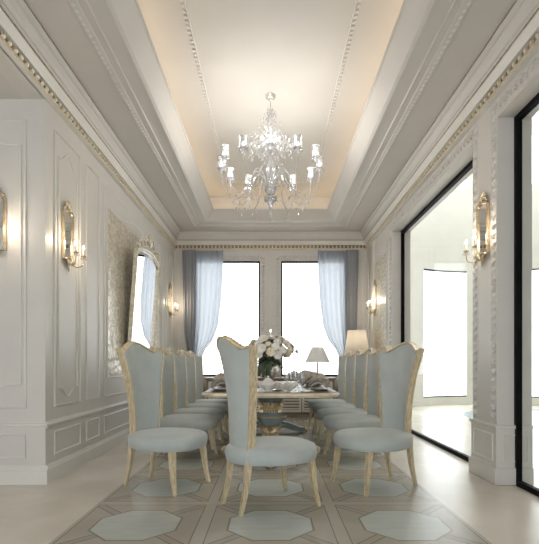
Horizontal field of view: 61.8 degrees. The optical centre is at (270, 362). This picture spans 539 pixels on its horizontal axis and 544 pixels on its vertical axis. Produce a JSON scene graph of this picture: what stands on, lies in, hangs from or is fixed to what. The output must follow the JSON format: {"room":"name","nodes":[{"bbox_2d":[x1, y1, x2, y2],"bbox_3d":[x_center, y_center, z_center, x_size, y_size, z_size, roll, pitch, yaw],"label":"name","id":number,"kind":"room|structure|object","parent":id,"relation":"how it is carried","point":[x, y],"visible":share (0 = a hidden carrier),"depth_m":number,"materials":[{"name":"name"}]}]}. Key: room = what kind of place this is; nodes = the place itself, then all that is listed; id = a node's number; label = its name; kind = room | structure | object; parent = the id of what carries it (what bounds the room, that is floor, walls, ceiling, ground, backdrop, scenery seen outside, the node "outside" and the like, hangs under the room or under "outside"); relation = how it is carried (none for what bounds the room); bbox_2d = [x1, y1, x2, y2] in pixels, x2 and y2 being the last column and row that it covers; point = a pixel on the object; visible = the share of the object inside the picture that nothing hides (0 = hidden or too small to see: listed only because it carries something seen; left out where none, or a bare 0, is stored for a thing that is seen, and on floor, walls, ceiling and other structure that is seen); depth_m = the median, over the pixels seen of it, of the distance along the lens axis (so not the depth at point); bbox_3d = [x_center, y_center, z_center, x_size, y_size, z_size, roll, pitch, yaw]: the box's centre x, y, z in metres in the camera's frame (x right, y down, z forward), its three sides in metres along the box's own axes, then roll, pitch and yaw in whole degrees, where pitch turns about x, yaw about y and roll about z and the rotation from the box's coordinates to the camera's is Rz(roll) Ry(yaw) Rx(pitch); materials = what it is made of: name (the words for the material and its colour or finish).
{"room":"dining room","nodes":[
{"label":"dining room","id":0,"kind":"room"},
{"bbox_2d":[0,99,23,465],"bbox_3d":[-3.670,-0.680,4.377,2.660,3.660,0.200,0,0,0],"label":"wall","id":1,"kind":"structure","parent":0,"point":[11,131],"depth_m":4.28,"materials":[{"name":"paint"}]},
{"bbox_2d":[0,188,6,250],"bbox_3d":[-2.620,-1.325,4.196,0.264,0.756,0.182,0,0,0],"label":"wall sconce","id":2,"kind":"object","parent":1,"relation":"attached to","point":[3,201],"visible":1,"depth_m":4.26,"materials":[{"name":"gold metal"}]},
{"bbox_2d":[0,142,21,387],"bbox_3d":[-2.805,-0.930,4.273,0.886,2.536,0.018,0,0,0],"label":"trim","id":3,"kind":"structure","parent":1,"relation":"attached to","point":[0,142],"depth_m":4.27,"materials":[{"name":"paint"}]},
{"bbox_2d":[0,434,25,458],"bbox_3d":[-2.812,0.790,4.273,0.978,0.235,0.018,0,0,0],"label":"trim","id":4,"kind":"structure","parent":1,"relation":"attached to","point":[0,434],"depth_m":4.27,"materials":[{"name":"paint"}]},
{"bbox_2d":[0,119,26,408],"bbox_3d":[-2.812,-0.940,4.273,0.993,2.746,0.022,0,0,0],"label":"trim","id":5,"kind":"structure","parent":1,"relation":"attached to","point":[25,120],"depth_m":4.27,"materials":[{"name":"paint"}]},
{"bbox_2d":[0,466,47,484],"bbox_3d":[-3.555,1.062,4.262,2.890,0.175,0.030,0,0,0],"label":"baseboard","id":6,"kind":"structure","parent":1,"relation":"attached to","point":[9,475],"depth_m":4.25,"materials":[{"name":"paint"}]},
{"bbox_2d":[0,422,47,427],"bbox_3d":[-3.555,0.589,4.262,2.890,0.062,0.030,0,0,0],"label":"trim","id":7,"kind":"structure","parent":1,"relation":"attached to","point":[2,424],"depth_m":4.26,"materials":[{"name":"paint"}]},
{"bbox_2d":[24,99,173,465],"bbox_3d":[-2.240,-0.900,7.263,0.200,4.100,5.973,0,0,0],"label":"wall","id":8,"kind":"structure","parent":0,"point":[42,119],"depth_m":4.72,"materials":[{"name":"paint"}]},
{"bbox_2d":[0,73,23,98],"bbox_3d":[-3.770,-2.610,0.739,2.860,0.200,7.477,0,0,0],"label":"ceiling","id":9,"kind":"structure","parent":8,"relation":"attached to","point":[7,91],"depth_m":4.16,"materials":[{"name":"paint"}]},
{"bbox_2d":[0,48,44,98],"bbox_3d":[-2.240,-2.730,0.638,0.200,0.440,7.277,0,0,0],"label":"trim","id":10,"kind":"structure","parent":8,"relation":"attached to","point":[9,70],"depth_m":3.97,"materials":[{"name":"paint"}]},
{"bbox_2d":[54,130,80,406],"bbox_3d":[-2.136,-0.935,4.750,0.022,2.734,0.619,0,0,0],"label":"trim","id":11,"kind":"structure","parent":8,"relation":"attached to","point":[55,131],"depth_m":4.45,"materials":[{"name":"paint"}]},
{"bbox_2d":[54,423,80,454],"bbox_3d":[-2.136,0.790,4.750,0.018,0.235,0.605,0,0,0],"label":"trim","id":12,"kind":"structure","parent":8,"relation":"attached to","point":[78,423],"depth_m":4.70,"materials":[{"name":"paint"}]},
{"bbox_2d":[58,155,77,396],"bbox_3d":[-2.136,-0.915,4.750,0.018,2.546,0.456,0,0,0],"label":"trim","id":13,"kind":"structure","parent":8,"relation":"attached to","point":[64,157],"depth_m":4.96,"materials":[{"name":"paint"}]},
{"bbox_2d":[62,200,85,270],"bbox_3d":[-2.059,-1.331,4.720,0.182,0.756,0.264,0,0,0],"label":"wall sconce","id":14,"kind":"object","parent":8,"relation":"attached to","point":[68,251],"visible":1,"depth_m":4.71,"materials":[{"name":"metal"}]},
{"bbox_2d":[46,400,127,426],"bbox_3d":[-2.125,0.589,7.138,0.030,0.062,5.723,0,0,0],"label":"trim","id":15,"kind":"structure","parent":8,"relation":"attached to","point":[61,420],"depth_m":5.10,"materials":[{"name":"paint"}]},
{"bbox_2d":[46,427,129,483],"bbox_3d":[-2.125,1.062,7.138,0.030,0.175,5.723,0,0,0],"label":"baseboard","id":16,"kind":"structure","parent":8,"relation":"attached to","point":[65,465],"depth_m":5.10,"materials":[{"name":"paint"}]},
{"bbox_2d":[86,164,99,399],"bbox_3d":[-2.136,-0.935,5.410,0.022,2.733,0.399,0,0,0],"label":"trim","id":17,"kind":"structure","parent":8,"relation":"attached to","point":[86,164],"depth_m":5.59,"materials":[{"name":"paint"}]},
{"bbox_2d":[86,417,99,440],"bbox_3d":[-2.136,0.790,5.410,0.018,0.234,0.388,0,0,0],"label":"trim","id":18,"kind":"structure","parent":8,"relation":"attached to","point":[98,418],"depth_m":5.48,"materials":[{"name":"paint"}]},
{"bbox_2d":[104,408,128,433],"bbox_3d":[-2.136,0.790,7.290,0.018,0.236,3.021,0,0,0],"label":"trim","id":19,"kind":"structure","parent":8,"relation":"attached to","point":[126,408],"depth_m":6.10,"materials":[{"name":"paint"}]},
{"bbox_2d":[104,183,161,396],"bbox_3d":[-2.136,-0.935,7.290,0.022,2.744,3.033,0,0,0],"label":"trim","id":20,"kind":"structure","parent":8,"relation":"attached to","point":[104,183],"depth_m":5.81,"materials":[{"name":"paint"}]},
{"bbox_2d":[106,207,160,378],"bbox_3d":[-2.136,-0.925,7.290,0.022,2.529,2.839,0,0,0],"label":"trim","id":21,"kind":"structure","parent":8,"relation":"attached to","point":[107,208],"depth_m":5.88,"materials":[{"name":"paint"}]},
{"bbox_2d":[108,210,159,375],"bbox_3d":[-2.138,-0.925,7.290,0.004,2.190,2.740,0,0,0],"label":"wall panel","id":22,"kind":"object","parent":8,"relation":"attached to","point":[122,242],"depth_m":6.32,"materials":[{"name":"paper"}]},
{"bbox_2d":[127,235,160,347],"bbox_3d":[-1.990,-1.049,7.190,0.214,2.030,1.384,0,0,0],"label":"wall mirror","id":23,"kind":"object","parent":8,"relation":"attached to","point":[146,268],"visible":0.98,"depth_m":7.13,"materials":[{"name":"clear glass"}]},
{"bbox_2d":[163,247,165,349],"bbox_3d":[-2.136,-0.935,9.050,0.022,2.731,0.219,0,0,0],"label":"trim","id":24,"kind":"structure","parent":8,"relation":"attached to","point":[163,247],"depth_m":8.95,"materials":[{"name":"paint"}]},
{"bbox_2d":[167,260,172,348],"bbox_3d":[-2.136,-0.915,9.565,0.018,2.546,0.446,0,0,0],"label":"trim","id":25,"kind":"structure","parent":8,"relation":"attached to","point":[169,260],"depth_m":9.48,"materials":[{"name":"paint"}]},
{"bbox_2d":[169,283,177,316],"bbox_3d":[-2.059,-1.331,9.550,0.182,0.756,0.264,0,0,0],"label":"wall sconce","id":26,"kind":"object","parent":8,"relation":"attached to","point":[170,286],"visible":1,"depth_m":9.55,"materials":[{"name":"gold metal"}]},
{"bbox_2d":[0,405,538,543],"bbox_3d":[2.100,1.210,5.000,14.200,0.120,16.000,0,0,0],"label":"floor","id":27,"kind":"structure","parent":0,"point":[29,514],"depth_m":4.00,"materials":[{"name":"tile"}]},
{"bbox_2d":[182,250,194,352],"bbox_3d":[-1.785,-0.670,9.840,0.289,3.600,0.044,0,0,0],"label":"drape","id":28,"kind":"object","parent":27,"relation":"on","point":[188,256],"visible":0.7,"depth_m":9.84,"materials":[{"name":"grey fabric"}]},
{"bbox_2d":[194,250,222,398],"bbox_3d":[-1.410,-0.675,9.899,0.740,3.590,0.062,0,0,0],"label":"sheer curtain","id":29,"kind":"object","parent":27,"relation":"on","point":[208,264],"visible":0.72,"depth_m":9.90,"materials":[{"name":"white fabric"}]},
{"bbox_2d":[49,418,491,543],"bbox_3d":[0.000,1.149,4.165,2.820,0.002,10.450,0,0,0],"label":"rug","id":30,"kind":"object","parent":27,"relation":"on","point":[145,510],"depth_m":3.55,"materials":[{"name":"stone"}]},
{"bbox_2d":[116,341,210,496],"bbox_3d":[-1.013,0.467,4.256,0.822,1.373,0.670,0,0,26],"label":"dining chair","id":31,"kind":"object","parent":30,"relation":"on","point":[142,367],"visible":1,"depth_m":4.25,"materials":[{"name":"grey fabric"}]},
{"bbox_2d":[149,345,217,454],"bbox_3d":[-1.054,0.467,5.452,0.822,1.373,0.670,0,0,9],"label":"dining chair","id":32,"kind":"object","parent":30,"relation":"on","point":[202,422],"visible":0.54,"depth_m":5.48,"materials":[{"name":"grey fabric"}]},
{"bbox_2d":[165,347,224,449],"bbox_3d":[-1.054,0.467,6.252,0.822,1.373,0.670,0,0,9],"label":"dining chair","id":33,"kind":"object","parent":30,"relation":"on","point":[179,359],"visible":0.58,"depth_m":6.34,"materials":[{"name":"grey fabric"}]},
{"bbox_2d":[177,349,228,439],"bbox_3d":[-1.054,0.467,7.052,0.822,1.373,0.670,0,0,9],"label":"dining chair","id":34,"kind":"object","parent":30,"relation":"on","point":[190,359],"visible":0.47,"depth_m":7.16,"materials":[{"name":"fabric"}]},
{"bbox_2d":[186,351,227,431],"bbox_3d":[-1.054,0.467,7.852,0.822,1.373,0.670,0,0,9],"label":"dining chair","id":35,"kind":"object","parent":30,"relation":"on","point":[198,359],"visible":0.48,"depth_m":7.97,"materials":[{"name":"grey fabric"}]},
{"bbox_2d":[216,335,320,516],"bbox_3d":[-0.034,0.467,3.673,0.822,1.373,0.670,0,0,-29],"label":"dining chair","id":36,"kind":"object","parent":30,"relation":"on","point":[239,361],"visible":1,"depth_m":3.42,"materials":[{"name":"fabric"}]},
{"bbox_2d":[201,381,339,468],"bbox_3d":[0.000,0.745,6.637,1.630,0.810,3.626,0,0,0],"label":"dining table","id":37,"kind":"object","parent":30,"relation":"on","point":[270,422],"visible":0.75,"depth_m":5.51,"materials":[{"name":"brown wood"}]},
{"bbox_2d":[258,376,278,391],"bbox_3d":[-0.034,0.244,5.346,0.175,0.190,0.251,0,0,-38],"label":"teapot","id":38,"kind":"object","parent":37,"relation":"on","point":[267,384],"visible":0.97,"depth_m":5.29,"materials":[{"name":"white ceramic"}]},
{"bbox_2d":[249,335,298,388],"bbox_3d":[-0.002,-0.007,5.753,0.603,0.693,0.608,0,0,-42],"label":"flower bouquet","id":39,"kind":"object","parent":37,"relation":"on","point":[270,351],"visible":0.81,"depth_m":5.61,"materials":[{"name":"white plant"}]},
{"bbox_2d":[272,384,283,390],"bbox_3d":[0.100,0.300,5.520,0.176,0.077,0.176,0,0,45],"label":"tea cup","id":40,"kind":"object","parent":37,"relation":"on","point":[278,388],"visible":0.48,"depth_m":5.49,"materials":[{"name":"white ceramic"}]},
{"bbox_2d":[279,381,297,391],"bbox_3d":[0.214,0.276,5.270,0.230,0.125,0.234,0,0,0],"label":"shell bowl","id":41,"kind":"object","parent":37,"relation":"on","point":[288,386],"visible":1,"depth_m":5.22,"materials":[{"name":"white ceramic"}]},
{"bbox_3d":[0.600,0.330,5.520,0.330,0.017,0.330,0,0,0],"label":"charger plate","id":42,"kind":"object","parent":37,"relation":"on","visible":0},
{"bbox_2d":[309,387,329,389],"bbox_3d":[0.600,0.317,5.520,0.270,0.023,0.270,0,0,0],"label":"dinner plate","id":43,"kind":"object","parent":42,"relation":"on","point":[312,388],"visible":0.93,"depth_m":5.44,"materials":[{"name":"white ceramic"}]},
{"bbox_2d":[309,373,328,387],"bbox_3d":[0.600,0.209,5.520,0.225,0.177,0.324,0,0,11],"label":"napkin","id":44,"kind":"object","parent":43,"relation":"on","point":[318,379],"visible":1,"depth_m":5.40,"materials":[{"name":"beige fabric"}]},
{"bbox_3d":[-0.600,0.330,5.520,0.330,0.017,0.330,0,0,0],"label":"charger plate","id":45,"kind":"object","parent":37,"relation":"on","visible":0},
{"bbox_2d":[211,387,225,389],"bbox_3d":[-0.600,0.317,5.520,0.270,0.023,0.270,0,0,0],"label":"dinner plate","id":46,"kind":"object","parent":45,"relation":"on","point":[215,388],"visible":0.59,"depth_m":5.43,"materials":[{"name":"white ceramic"}]},
{"bbox_2d":[212,373,225,387],"bbox_3d":[-0.600,0.209,5.520,0.225,0.177,0.324,0,0,-11],"label":"napkin","id":47,"kind":"object","parent":46,"relation":"on","point":[218,380],"visible":0.66,"depth_m":5.40,"materials":[{"name":"beige fabric"}]},
{"bbox_3d":[0.600,0.330,6.300,0.330,0.017,0.330,0,0,0],"label":"charger plate","id":48,"kind":"object","parent":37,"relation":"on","visible":0},
{"bbox_3d":[0.600,0.317,6.300,0.270,0.023,0.270,0,0,0],"label":"dinner plate","id":49,"kind":"object","parent":48,"relation":"on","visible":0},
{"bbox_2d":[304,372,316,384],"bbox_3d":[0.600,0.209,6.300,0.225,0.177,0.324,0,0,11],"label":"napkin","id":50,"kind":"object","parent":49,"relation":"on","point":[310,375],"visible":0.39,"depth_m":6.19,"materials":[{"name":"beige fabric"}]},
{"bbox_3d":[0.600,0.330,7.080,0.330,0.017,0.330,0,0,0],"label":"charger plate","id":51,"kind":"object","parent":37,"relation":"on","visible":0},
{"bbox_3d":[0.600,0.317,7.080,0.270,0.023,0.270,0,0,0],"label":"dinner plate","id":52,"kind":"object","parent":51,"relation":"on","visible":0},
{"bbox_2d":[300,371,311,381],"bbox_3d":[0.600,0.209,7.080,0.225,0.177,0.324,0,0,11],"label":"napkin","id":53,"kind":"object","parent":52,"relation":"on","point":[306,373],"visible":0.41,"depth_m":6.97,"materials":[{"name":"beige fabric"}]},
{"bbox_3d":[0.600,0.330,7.860,0.330,0.017,0.330,0,0,0],"label":"charger plate","id":54,"kind":"object","parent":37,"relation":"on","visible":0},
{"bbox_3d":[0.600,0.317,7.860,0.270,0.023,0.270,0,0,0],"label":"dinner plate","id":55,"kind":"object","parent":54,"relation":"on","visible":0},
{"bbox_2d":[297,370,307,379],"bbox_3d":[0.600,0.209,7.860,0.225,0.177,0.324,0,0,11],"label":"napkin","id":56,"kind":"object","parent":55,"relation":"on","point":[302,371],"visible":0.31,"depth_m":7.76,"materials":[{"name":"beige fabric"}]},
{"bbox_2d":[307,351,354,431],"bbox_3d":[1.054,0.467,7.852,0.822,1.373,0.670,0,0,-9],"label":"dining chair","id":57,"kind":"object","parent":30,"relation":"on","point":[342,359],"visible":0.48,"depth_m":7.96,"materials":[{"name":"grey fabric"}]},
{"bbox_2d":[311,349,363,439],"bbox_3d":[1.054,0.467,7.052,0.822,1.373,0.670,0,0,-9],"label":"dining chair","id":58,"kind":"object","parent":30,"relation":"on","point":[350,359],"visible":0.52,"depth_m":7.16,"materials":[{"name":"grey fabric"}]},
{"bbox_2d":[316,347,375,449],"bbox_3d":[1.054,0.467,6.252,0.822,1.373,0.670,0,0,-9],"label":"dining chair","id":59,"kind":"object","parent":30,"relation":"on","point":[360,359],"visible":0.62,"depth_m":6.34,"materials":[{"name":"grey fabric"}]},
{"bbox_2d":[323,345,391,454],"bbox_3d":[1.054,0.467,5.452,0.822,1.373,0.670,0,0,-9],"label":"dining chair","id":60,"kind":"object","parent":30,"relation":"on","point":[338,422],"visible":0.59,"depth_m":5.48,"materials":[{"name":"grey fabric"}]},
{"bbox_2d":[330,341,424,496],"bbox_3d":[1.013,0.467,4.256,0.822,1.373,0.670,0,0,-26],"label":"dining chair","id":61,"kind":"object","parent":30,"relation":"on","point":[398,367],"visible":1,"depth_m":4.25,"materials":[{"name":"grey fabric"}]},
{"bbox_2d":[205,377,335,417],"bbox_3d":[0.000,0.730,9.624,2.760,0.840,0.432,0,0,0],"label":"sideboard","id":62,"kind":"object","parent":27,"relation":"on","point":[292,407],"visible":0.21,"depth_m":9.45,"materials":[{"name":"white wood"}]},
{"bbox_2d":[305,347,329,372],"bbox_3d":[1.000,-0.016,9.580,0.543,0.650,0.540,0,0,0],"label":"table lamp","id":63,"kind":"object","parent":62,"relation":"on","point":[316,354],"visible":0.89,"depth_m":9.42,"materials":[{"name":"fabric"}]},
{"bbox_2d":[318,250,346,398],"bbox_3d":[1.410,-0.675,9.899,0.740,3.590,0.062,0,0,0],"label":"sheer curtain","id":64,"kind":"object","parent":27,"relation":"on","point":[331,264],"visible":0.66,"depth_m":9.90,"materials":[{"name":"white fabric"}]},
{"bbox_2d":[345,250,358,331],"bbox_3d":[1.785,-0.670,9.840,0.289,3.600,0.044,0,0,0],"label":"drape","id":65,"kind":"object","parent":27,"relation":"on","point":[352,256],"visible":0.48,"depth_m":9.84,"materials":[{"name":"grey fabric"}]},
{"bbox_2d":[344,330,368,354],"bbox_3d":[1.780,0.240,9.280,0.523,1.820,0.520,0,0,0],"label":"floor lamp","id":66,"kind":"object","parent":27,"relation":"on","point":[356,340],"visible":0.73,"depth_m":9.10,"materials":[{"name":"beige fabric"}]},
{"bbox_2d":[463,409,538,427],"bbox_3d":[6.100,1.146,9.300,3.900,0.001,3.900,0,0,0],"label":"trim","id":67,"kind":"structure","parent":27,"relation":"on","point":[469,414],"depth_m":9.82,"materials":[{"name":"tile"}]},
{"bbox_2d":[469,117,533,484],"bbox_3d":[2.288,-0.585,4.503,0.365,3.470,0.575,0,0,0],"label":"wall pier","id":68,"kind":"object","parent":27,"relation":"on","point":[496,472],"visible":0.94,"depth_m":4.25,"materials":[{"name":"paint"}]},
{"bbox_2d":[463,192,489,266],"bbox_3d":[2.059,-1.331,4.500,0.182,0.756,0.264,0,0,0],"label":"wall sconce","id":69,"kind":"object","parent":68,"relation":"attached to","point":[481,246],"visible":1,"depth_m":4.48,"materials":[{"name":"gold metal"}]},
{"bbox_2d":[137,0,403,196],"bbox_3d":[0.065,-3.578,3.500,4.810,0.145,13.500,0,0,0],"label":"ceiling","id":70,"kind":"structure","parent":0,"point":[248,50],"depth_m":5.49,"materials":[{"name":"paint"}]},
{"bbox_2d":[217,92,323,221],"bbox_3d":[0.004,-2.745,5.903,1.403,1.519,1.400,0,0,0],"label":"chandelier","id":71,"kind":"object","parent":70,"relation":"hanging from","point":[270,96],"visible":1,"depth_m":5.88,"materials":[{"name":"clear glass"}]},
{"bbox_2d":[70,0,470,226],"bbox_3d":[0.000,-3.182,3.536,3.195,0.657,11.840,0,0,0],"label":"trim","id":72,"kind":"structure","parent":70,"relation":"attached to","point":[71,3],"depth_m":5.42,"materials":[{"name":"paint"}]},
{"bbox_2d":[174,250,366,398],"bbox_3d":[0.000,-0.900,10.125,4.280,4.100,0.250,0,0,0],"label":"wall","id":73,"kind":"structure","parent":0,"point":[270,256],"depth_m":10.00,"materials":[{"name":"paint"}]},
{"bbox_2d":[178,261,178,349],"bbox_3d":[-1.950,-0.920,9.996,0.219,2.701,0.022,0,0,0],"label":"trim","id":74,"kind":"structure","parent":73,"relation":"attached to","point":[178,261],"depth_m":9.99,"materials":[{"name":"paint"}]},
{"bbox_2d":[203,261,259,375],"bbox_3d":[-0.948,-0.990,10.055,1.425,2.560,0.050,0,0,0],"label":"window","id":75,"kind":"structure","parent":73,"relation":"in","point":[258,262],"depth_m":10.03,"materials":[{"name":"black metal"}]},
{"bbox_2d":[223,255,317,374],"bbox_3d":[0.000,-1.057,9.996,3.587,2.694,0.044,0,0,0],"label":"trim","id":76,"kind":"structure","parent":73,"relation":"attached to","point":[224,255],"depth_m":9.99,"materials":[{"name":"paint"}]},
{"bbox_2d":[281,261,337,375],"bbox_3d":[0.948,-0.990,10.055,1.425,2.560,0.050,0,0,0],"label":"window","id":77,"kind":"structure","parent":73,"relation":"in","point":[282,262],"depth_m":10.03,"materials":[{"name":"black metal"}]},
{"bbox_2d":[362,261,362,329],"bbox_3d":[1.950,-0.920,9.996,0.219,2.701,0.022,0,0,0],"label":"trim","id":78,"kind":"structure","parent":73,"relation":"attached to","point":[362,261],"depth_m":9.99,"materials":[{"name":"paint"}]},
{"bbox_2d":[367,49,538,347],"bbox_3d":[2.305,-0.900,3.625,0.330,4.100,13.250,0,0,0],"label":"wall","id":79,"kind":"structure","parent":0,"point":[529,90],"depth_m":6.55,"materials":[{"name":"paint"}]},
{"bbox_2d":[0,0,538,249],"bbox_3d":[0.000,-2.785,3.500,4.180,0.170,12.900,0,0,0],"label":"trim","id":80,"kind":"structure","parent":79,"relation":"attached to","point":[18,11],"depth_m":4.99,"materials":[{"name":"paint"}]},
{"bbox_2d":[367,279,376,315],"bbox_3d":[2.059,-1.331,9.150,0.182,0.756,0.264,0,0,0],"label":"wall sconce","id":81,"kind":"object","parent":79,"relation":"attached to","point":[375,284],"visible":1,"depth_m":9.07,"materials":[{"name":"gold metal"}]},
{"bbox_2d":[369,254,385,350],"bbox_3d":[2.138,-0.915,9.035,0.004,2.230,1.390,0,0,0],"label":"trim","id":82,"kind":"structure","parent":79,"relation":"attached to","point":[380,265],"depth_m":8.74,"materials":[{"name":"paper"}]},
{"bbox_2d":[368,252,386,346],"bbox_3d":[2.136,-0.910,9.035,0.018,2.536,1.486,0,0,0],"label":"trim","id":83,"kind":"structure","parent":79,"relation":"attached to","point":[385,252],"depth_m":8.29,"materials":[{"name":"paint"}]},
{"bbox_2d":[368,238,387,345],"bbox_3d":[2.136,-0.920,9.035,0.022,2.710,1.646,0,0,0],"label":"trim","id":84,"kind":"structure","parent":79,"relation":"attached to","point":[387,238],"depth_m":8.21,"materials":[{"name":"paint"}]},
{"bbox_2d":[401,159,472,461],"bbox_3d":[2.325,-0.585,6.348,0.050,3.470,3.185,0,0,0],"label":"window","id":85,"kind":"structure","parent":79,"relation":"in","point":[469,166],"depth_m":6.74,"materials":[{"name":"black metal"}]},
{"bbox_2d":[389,54,538,345],"bbox_3d":[2.136,-0.957,4.192,0.044,3.014,7.784,0,0,0],"label":"trim","id":86,"kind":"structure","parent":79,"relation":"attached to","point":[531,69],"depth_m":5.46,"materials":[{"name":"paint"}]},
{"bbox_2d":[514,93,538,496],"bbox_3d":[2.325,-0.585,2.275,0.050,3.470,3.950,0,0,0],"label":"window","id":87,"kind":"structure","parent":79,"relation":"in","point":[534,102],"depth_m":4.20,"materials":[{"name":"black metal"}]},
{"bbox_2d":[370,114,538,400],"bbox_3d":[5.600,-2.850,4.725,7.000,8.000,15.950,0,0,0],"label":"wall","id":88,"kind":"structure","parent":0,"point":[437,242],"depth_m":12.25,"materials":[{"name":"paint"},{"name":"plaster"}]},
{"bbox_2d":[25,0,515,230],"bbox_3d":[0.000,-3.183,3.500,3.950,0.643,12.670,0,0,0],"label":"trim","id":89,"kind":"structure","parent":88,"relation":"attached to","point":[118,28],"depth_m":4.94,"materials":[{"name":"paint"}]},
{"bbox_2d":[413,399,538,406],"bbox_3d":[5.600,1.070,10.800,6.400,0.160,3.200,0,0,0],"label":"baseboard","id":90,"kind":"structure","parent":88,"relation":"attached to","point":[417,403],"depth_m":12.21,"materials":[{"name":"stone"}]},
{"bbox_2d":[424,268,538,397],"bbox_3d":[5.754,-0.800,10.956,6.535,3.520,2.964,0,0,5],"label":"trim","id":91,"kind":"structure","parent":88,"relation":"attached to","point":[536,268],"depth_m":12.30,"materials":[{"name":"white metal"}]},
{"bbox_2d":[473,104,496,420],"bbox_3d":[2.136,-0.950,4.503,0.044,3.000,0.492,0,0,0],"label":"trim","id":92,"kind":"structure","parent":88,"relation":"attached to","point":[492,129],"depth_m":4.36,"materials":[{"name":"paint"}]},
{"bbox_2d":[473,428,527,461],"bbox_3d":[2.180,0.805,4.408,0.226,0.260,0.566,0,0,-32],"label":"trim","id":93,"kind":"structure","parent":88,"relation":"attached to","point":[473,428],"depth_m":4.30,"materials":[{"name":"paint"}]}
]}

